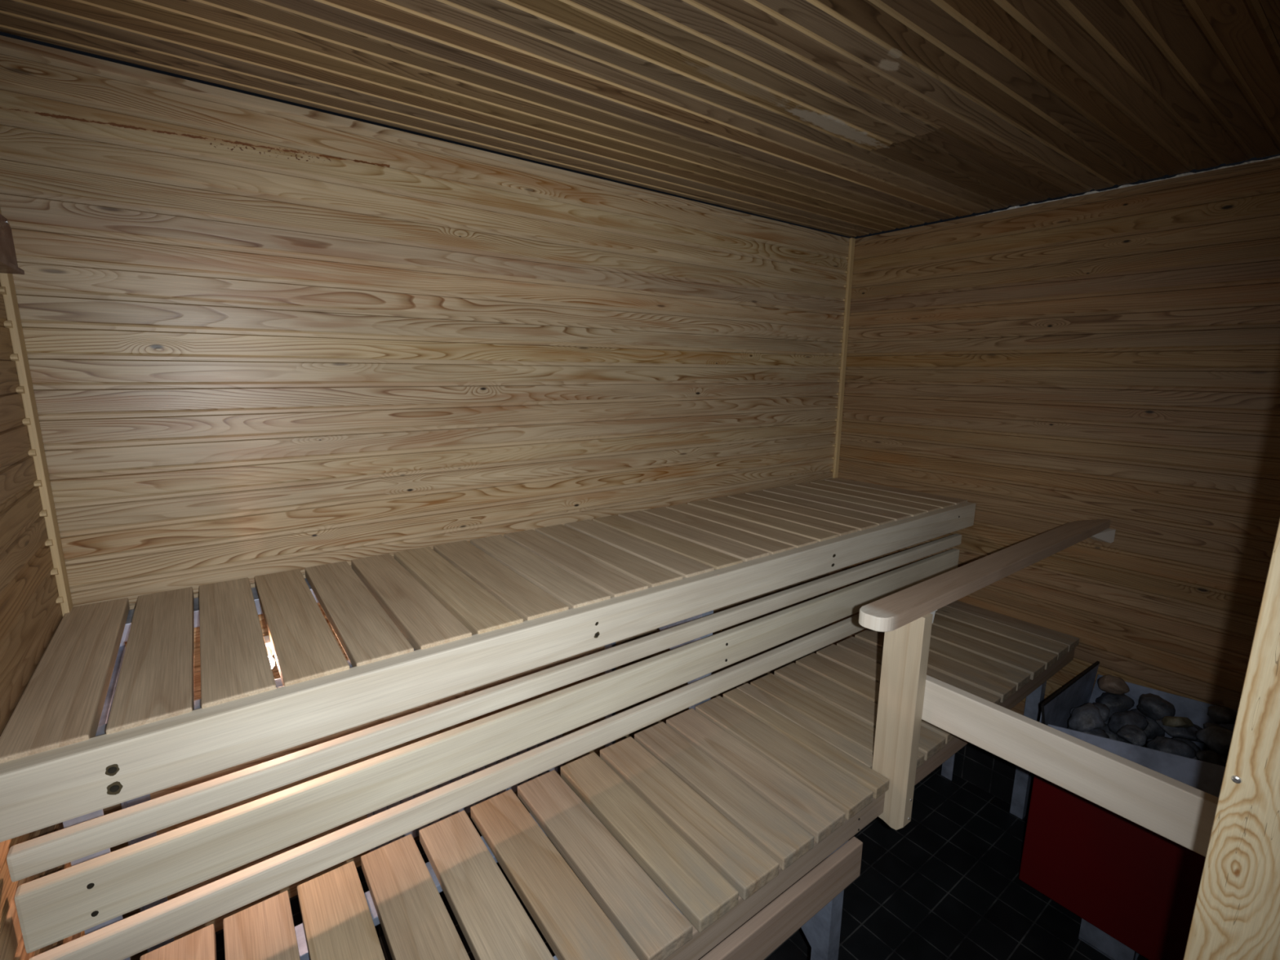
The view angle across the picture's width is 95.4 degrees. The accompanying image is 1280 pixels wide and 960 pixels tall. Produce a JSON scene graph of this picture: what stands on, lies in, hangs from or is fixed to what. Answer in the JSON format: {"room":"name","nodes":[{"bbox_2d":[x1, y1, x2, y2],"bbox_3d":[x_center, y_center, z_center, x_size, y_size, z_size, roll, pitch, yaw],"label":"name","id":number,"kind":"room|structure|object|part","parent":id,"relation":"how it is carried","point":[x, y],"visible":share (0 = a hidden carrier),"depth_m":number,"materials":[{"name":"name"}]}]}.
{"room":"spa","nodes":[
{"label":"spa","id":0,"kind":"room"},
{"bbox_2d":[0,282,130,959],"bbox_3d":[-0.680,0.471,0.464,0.080,2.370,2.000,-7,13,-36],"label":"wall","id":1,"kind":"structure","parent":0,"point":[30,615],"depth_m":1.02,"materials":[{"name":"brown wood"}]},
{"bbox_2d":[0,213,24,274],"bbox_3d":[-1.095,-0.409,0.974,0.042,0.092,0.250,-7,13,-36],"label":"control box","id":2,"kind":"object","parent":1,"relation":"attached to","point":[8,261],"visible":1,"depth_m":1.03,"materials":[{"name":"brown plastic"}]},
{"bbox_2d":[0,207,72,617],"bbox_3d":[-1.222,-0.258,1.144,0.016,1.154,0.056,-7,13,-36],"label":"trim","id":3,"kind":"structure","parent":1,"relation":"attached to","point":[7,289],"depth_m":1.17,"materials":[{"name":"brown wood"}]},
{"bbox_2d":[0,35,849,959],"bbox_3d":[-0.160,0.175,2.128,2.981,2.345,0.080,-7,13,-36],"label":"wall","id":4,"kind":"structure","parent":0,"point":[262,335],"depth_m":1.53,"materials":[{"name":"brown wood"}]},
{"bbox_2d":[263,635,274,668],"bbox_3d":[-0.747,0.349,1.158,0.180,0.040,0.106,-7,13,-36],"label":"lamp","id":5,"kind":"object","parent":4,"relation":"attached to","point":[268,646],"visible":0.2,"depth_m":1.17,"materials":[{"name":"white plastic"}]},
{"bbox_2d":[266,645,273,657],"bbox_3d":[-0.750,0.350,1.161,0.036,0.036,0.052,-7,13,-36],"label":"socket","id":6,"kind":"object","parent":5,"relation":"attached to","point":[269,649],"depth_m":1.17,"materials":[{"name":"white plastic"}]},
{"bbox_3d":[-0.726,0.357,1.130,0.029,0.029,0.035,-7,13,-36],"label":"bulb","id":7,"kind":"part","parent":5,"relation":"part of","materials":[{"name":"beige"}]},
{"bbox_2d":[215,774,595,959],"bbox_3d":[-0.142,1.201,2.286,2.783,0.270,0.010,-7,13,-36],"label":"baseboard","id":8,"kind":"structure","parent":4,"relation":"attached to","point":[295,910],"depth_m":1.66,"materials":[{"name":"tile"}]},
{"bbox_2d":[366,733,563,852],"bbox_3d":[-0.546,1.005,1.933,0.660,0.200,0.016,-7,13,-36],"label":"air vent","id":9,"kind":"object","parent":4,"relation":"in","point":[415,833],"visible":0.03,"depth_m":1.91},
{"bbox_2d":[831,237,855,478],"bbox_3d":[0.970,-0.549,2.792,0.037,1.152,0.018,-7,13,-36],"label":"trim","id":10,"kind":"structure","parent":4,"relation":"attached to","point":[850,258],"depth_m":2.78,"materials":[{"name":"brown wood"}]},
{"bbox_2d":[0,0,1279,237],"bbox_3d":[0.452,-0.859,1.067,2.822,0.080,1.996,-7,13,-36],"label":"ceiling","id":11,"kind":"structure","parent":0,"point":[852,118],"depth_m":1.24,"materials":[{"name":"brown wood"}]},
{"bbox_2d":[378,766,1148,959],"bbox_3d":[0.694,1.577,1.220,2.981,0.060,3.000,-7,13,-36],"label":"floor","id":12,"kind":"structure","parent":0,"point":[945,884],"depth_m":1.97,"materials":[{"name":"tile"}]},
{"bbox_2d":[0,477,975,959],"bbox_3d":[0.062,0.783,1.936,2.777,1.225,0.665,-7,13,-36],"label":"bench","id":13,"kind":"object","parent":12,"relation":"on","point":[100,722],"visible":0.96,"depth_m":1.15,"materials":[{"name":"wood"}]},
{"bbox_3d":[-1.023,0.941,1.192,0.045,1.172,0.508,-7,13,-36],"label":"leg frame","id":14,"kind":"part","parent":13,"relation":"part of","materials":[{"name":"metal"}]},
{"bbox_3d":[-0.104,0.188,2.055,2.761,0.040,0.095,-7,13,-36],"label":"support rail","id":15,"kind":"part","parent":13,"relation":"part of","materials":[{"name":"metal"}]},
{"bbox_3d":[0.217,0.260,1.633,2.761,0.020,0.075,-7,13,-36],"label":"support rail","id":16,"kind":"part","parent":13,"relation":"part of","materials":[{"name":"metal"}]},
{"bbox_3d":[0.041,0.802,1.978,0.045,1.172,0.508,-7,13,-36],"label":"leg frame","id":17,"kind":"part","parent":13,"relation":"part of","materials":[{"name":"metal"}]},
{"bbox_2d":[139,600,1079,959],"bbox_3d":[0.354,1.073,1.592,2.777,0.787,0.514,-7,13,-36],"label":"bench","id":18,"kind":"object","parent":12,"relation":"on","point":[750,796],"visible":0.8,"depth_m":1.23,"materials":[{"name":"wood"}]},
{"bbox_3d":[0.260,0.701,1.653,2.761,0.018,0.068,-7,13,-36],"label":"support rail","id":19,"kind":"part","parent":18,"relation":"part of","materials":[{"name":"metal"}]},
{"bbox_3d":[-0.054,0.817,1.022,1.489,0.018,0.070,-7,13,-36],"label":"support rail","id":20,"kind":"part","parent":18,"relation":"part of","materials":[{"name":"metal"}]},
{"bbox_3d":[0.348,1.109,1.540,0.045,0.736,0.378,-7,13,-36],"label":"leg frame","id":21,"kind":"part","parent":18,"relation":"part of","materials":[{"name":"metal"}]},
{"bbox_3d":[1.442,0.959,2.384,0.045,0.736,0.320,-7,13,-36],"label":"leg frame","id":22,"kind":"part","parent":18,"relation":"part of","materials":[{"name":"metal"}]},
{"bbox_2d":[858,519,1218,857],"bbox_3d":[1.201,0.531,1.492,1.429,0.580,0.607,-7,13,-36],"label":"railing","id":23,"kind":"object","parent":18,"relation":"attached to","point":[1178,811],"visible":0.94,"depth_m":1.28,"materials":[{"name":"beige wood"}]},
{"bbox_3d":[0.611,0.564,1.376,0.036,0.548,0.090,-7,13,-36],"label":"post","id":24,"kind":"part","parent":23,"relation":"part of","materials":[{"name":"beige wood"}]},
{"bbox_3d":[1.050,0.223,1.642,1.429,0.032,0.070,-7,13,-36],"label":"handrail","id":25,"kind":"part","parent":23,"relation":"part of","materials":[{"name":"beige wood"}]},
{"bbox_3d":[0.792,0.537,1.180,0.026,0.100,0.606,-7,13,-36],"label":"rail","id":26,"kind":"part","parent":23,"relation":"part of","materials":[{"name":"beige wood"}]},
{"bbox_2d":[1018,661,1237,959],"bbox_3d":[1.577,1.060,1.813,0.539,0.752,0.500,-7,13,-36],"label":"stove","id":27,"kind":"object","parent":12,"relation":"on","point":[1133,889],"visible":0.5,"depth_m":1.72,"materials":[{"name":"red metal"}]},
{"bbox_3d":[1.430,0.772,1.947,0.513,0.230,0.025,-7,13,-36],"label":"panel","id":28,"kind":"part","parent":27,"relation":"part of","materials":[{"name":"metal"}]},
{"bbox_2d":[1100,723,1132,744],"bbox_3d":[1.563,0.847,1.915,0.104,0.080,0.087,-5,12,-28],"label":"stone","id":29,"kind":"object","parent":27,"relation":"on","point":[1112,735],"visible":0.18,"depth_m":1.89,"materials":[{"name":"grey stone"}]},
{"bbox_2d":[1095,692,1134,718],"bbox_3d":[1.603,0.757,1.965,0.097,0.082,0.091,6,12,26],"label":"stone","id":30,"kind":"object","parent":29,"relation":"on","point":[1116,703],"visible":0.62,"depth_m":1.94,"materials":[{"name":"grey stone"}]},
{"bbox_2d":[1097,674,1129,694],"bbox_3d":[1.580,0.685,1.949,0.077,0.060,0.072,3,11,13],"label":"stone","id":31,"kind":"object","parent":30,"relation":"on","point":[1108,683],"visible":1,"depth_m":1.93,"materials":[{"name":"brown stone"}]},
{"bbox_2d":[1107,710,1148,734],"bbox_3d":[1.569,0.783,1.869,0.099,0.081,0.092,-4,12,-22],"label":"stone","id":32,"kind":"object","parent":29,"relation":"on","point":[1117,720],"visible":0.54,"depth_m":1.85,"materials":[{"name":"grey stone"}]},
{"bbox_3d":[1.410,0.853,1.660,0.480,0.178,0.169,10,14,40],"label":"panel","id":33,"kind":"part","parent":27,"relation":"part of","materials":[{"name":"metal"}]},
{"bbox_3d":[1.770,0.795,1.914,0.034,0.202,0.490,-8,14,-39],"label":"wall panel","id":34,"kind":"part","parent":27,"relation":"part of","materials":[{"name":"metal"}]},
{"bbox_2d":[1171,737,1200,759],"bbox_3d":[1.657,0.835,1.776,0.093,0.082,0.096,6,12,25],"label":"stone","id":35,"kind":"object","parent":27,"relation":"in","point":[1193,745],"visible":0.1,"depth_m":1.76,"materials":[{"name":"grey stone"}]},
{"bbox_2d":[1155,718,1199,741],"bbox_3d":[1.641,0.754,1.774,0.084,0.052,0.092,0,11,0],"label":"stone","id":36,"kind":"object","parent":35,"relation":"on","point":[1188,733],"visible":0.62,"depth_m":1.75,"materials":[{"name":"grey stone"}]},
{"bbox_2d":[1161,715,1193,728],"bbox_3d":[1.620,0.727,1.751,0.073,0.043,0.054,5,12,23],"label":"stone","id":37,"kind":"object","parent":36,"relation":"on","point":[1169,721],"visible":1,"depth_m":1.74,"materials":[{"name":"stone"}]},
{"label":"stone","id":38,"kind":"object","parent":27,"relation":"in","visible":0},
{"bbox_2d":[1220,755,1227,766],"bbox_3d":[1.684,0.811,1.676,0.080,0.054,0.092,-2,11,-13],"label":"stone","id":39,"kind":"object","parent":38,"relation":"on","point":[1224,758],"visible":0.05,"depth_m":1.66,"materials":[{"name":"grey stone"}]},
{"bbox_2d":[1195,725,1233,756],"bbox_3d":[1.685,0.753,1.684,0.086,0.070,0.110,0,11,-5],"label":"stone","id":40,"kind":"object","parent":39,"relation":"on","point":[1218,740],"visible":0.6,"depth_m":1.67,"materials":[{"name":"grey stone"}]},
{"label":"stone","id":41,"kind":"object","parent":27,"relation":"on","visible":0},
{"label":"stone","id":42,"kind":"object","parent":41,"relation":"on","visible":0},
{"bbox_2d":[1195,750,1224,766],"bbox_3d":[1.616,0.789,1.652,0.060,0.040,0.043,11,15,43],"label":"stone","id":43,"kind":"object","parent":42,"relation":"on","point":[1209,756],"visible":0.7,"depth_m":1.64,"materials":[{"name":"grey stone"}]},
{"label":"stone","id":44,"kind":"object","parent":27,"relation":"in","visible":0},
{"bbox_2d":[1116,724,1146,746],"bbox_3d":[1.490,0.773,1.769,0.066,0.052,0.072,1,11,4],"label":"stone","id":45,"kind":"object","parent":44,"relation":"on","point":[1133,734],"visible":0.98,"depth_m":1.75,"materials":[{"name":"grey stone"}]},
{"label":"stone","id":46,"kind":"object","parent":27,"relation":"in","visible":0},
{"bbox_2d":[1067,726,1109,738],"bbox_3d":[1.373,0.774,1.792,0.084,0.053,0.089,0,11,-1],"label":"stone","id":47,"kind":"object","parent":46,"relation":"on","point":[1100,732],"visible":0.29,"depth_m":1.76,"materials":[{"name":"grey stone"}]},
{"bbox_2d":[1068,702,1105,732],"bbox_3d":[1.376,0.737,1.802,0.088,0.084,0.106,5,12,24],"label":"stone","id":48,"kind":"object","parent":47,"relation":"on","point":[1087,717],"visible":0.93,"depth_m":1.77,"materials":[{"name":"grey stone"}]},
{"bbox_2d":[1093,702,1110,721],"bbox_3d":[1.480,0.750,1.890,0.063,0.054,0.072,5,12,24],"label":"stone","id":49,"kind":"object","parent":46,"relation":"on","point":[1104,711],"visible":0.44,"depth_m":1.86,"materials":[{"name":"grey stone"}]},
{"bbox_3d":[1.782,0.823,1.705,0.106,0.077,0.095,8,12,33],"label":"stone","id":50,"kind":"object","parent":27,"relation":"in","visible":0},
{"bbox_3d":[1.739,0.759,1.747,0.090,0.053,0.084,-4,12,-23],"label":"stone","id":51,"kind":"object","parent":50,"relation":"on","visible":0},
{"bbox_2d":[1207,705,1236,724],"bbox_3d":[1.778,0.721,1.774,0.092,0.064,0.070,-3,11,-18],"label":"stone","id":52,"kind":"object","parent":51,"relation":"on","point":[1218,714],"visible":0.88,"depth_m":1.75,"materials":[{"name":"brown stone"}]},
{"label":"stone","id":53,"kind":"object","parent":27,"relation":"in","visible":0},
{"bbox_2d":[1129,708,1164,738],"bbox_3d":[1.657,0.803,1.918,0.087,0.079,0.103,0,11,-5],"label":"stone","id":54,"kind":"object","parent":53,"relation":"on","point":[1153,730],"visible":0.36,"depth_m":1.88,"materials":[{"name":"grey stone"}]},
{"bbox_2d":[1137,693,1175,720],"bbox_3d":[1.657,0.732,1.868,0.090,0.080,0.099,9,13,37],"label":"stone","id":55,"kind":"object","parent":54,"relation":"on","point":[1153,706],"visible":0.88,"depth_m":1.85,"materials":[{"name":"grey stone"}]},
{"label":"stone","id":56,"kind":"object","parent":27,"relation":"in","visible":0},
{"bbox_2d":[1146,736,1196,758],"bbox_3d":[1.580,0.804,1.734,0.101,0.078,0.088,1,11,4],"label":"stone","id":57,"kind":"object","parent":56,"relation":"on","point":[1163,744],"visible":0.59,"depth_m":1.71,"materials":[{"name":"grey stone"}]},
{"label":"stone","id":58,"kind":"object","parent":27,"relation":"in","visible":0},
{"bbox_2d":[1189,724,1203,742],"bbox_3d":[1.720,0.785,1.832,0.083,0.053,0.092,0,11,-3],"label":"stone","id":59,"kind":"object","parent":58,"relation":"on","point":[1194,725],"visible":0.1,"depth_m":1.81,"materials":[{"name":"grey stone"}]},
{"bbox_2d":[823,157,1279,715],"bbox_3d":[1.505,0.159,2.292,0.080,2.344,1.655,-7,13,-36],"label":"wall","id":60,"kind":"structure","parent":0,"point":[1113,355],"depth_m":2.02,"materials":[{"name":"brown wood"}]},
{"bbox_2d":[939,742,1034,813],"bbox_3d":[1.464,1.183,2.455,0.010,0.270,1.646,-7,13,-36],"label":"baseboard","id":61,"kind":"structure","parent":60,"relation":"attached to","point":[985,770],"depth_m":2.46,"materials":[{"name":"tile"}]},
{"bbox_2d":[975,155,1279,216],"bbox_3d":[1.641,-0.950,1.843,0.004,0.007,1.098,-7,13,-36],"label":"strip","id":62,"kind":"object","parent":60,"relation":"attached to","point":[1277,157],"visible":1,"depth_m":1.87,"materials":[{"name":"brown wood"}]},
{"bbox_3d":[1.377,0.376,1.119,1.757,2.350,0.100,-7,13,-36],"label":"wall","id":63,"kind":"structure","parent":0,"visible":0},
{"bbox_2d":[1183,518,1279,959],"bbox_3d":[0.655,0.471,0.586,0.047,2.348,0.139,-7,13,-36],"label":"trim","id":64,"kind":"structure","parent":63,"relation":"attached to","point":[1236,916],"depth_m":0.58,"materials":[{"name":"brown wood"}]}
]}

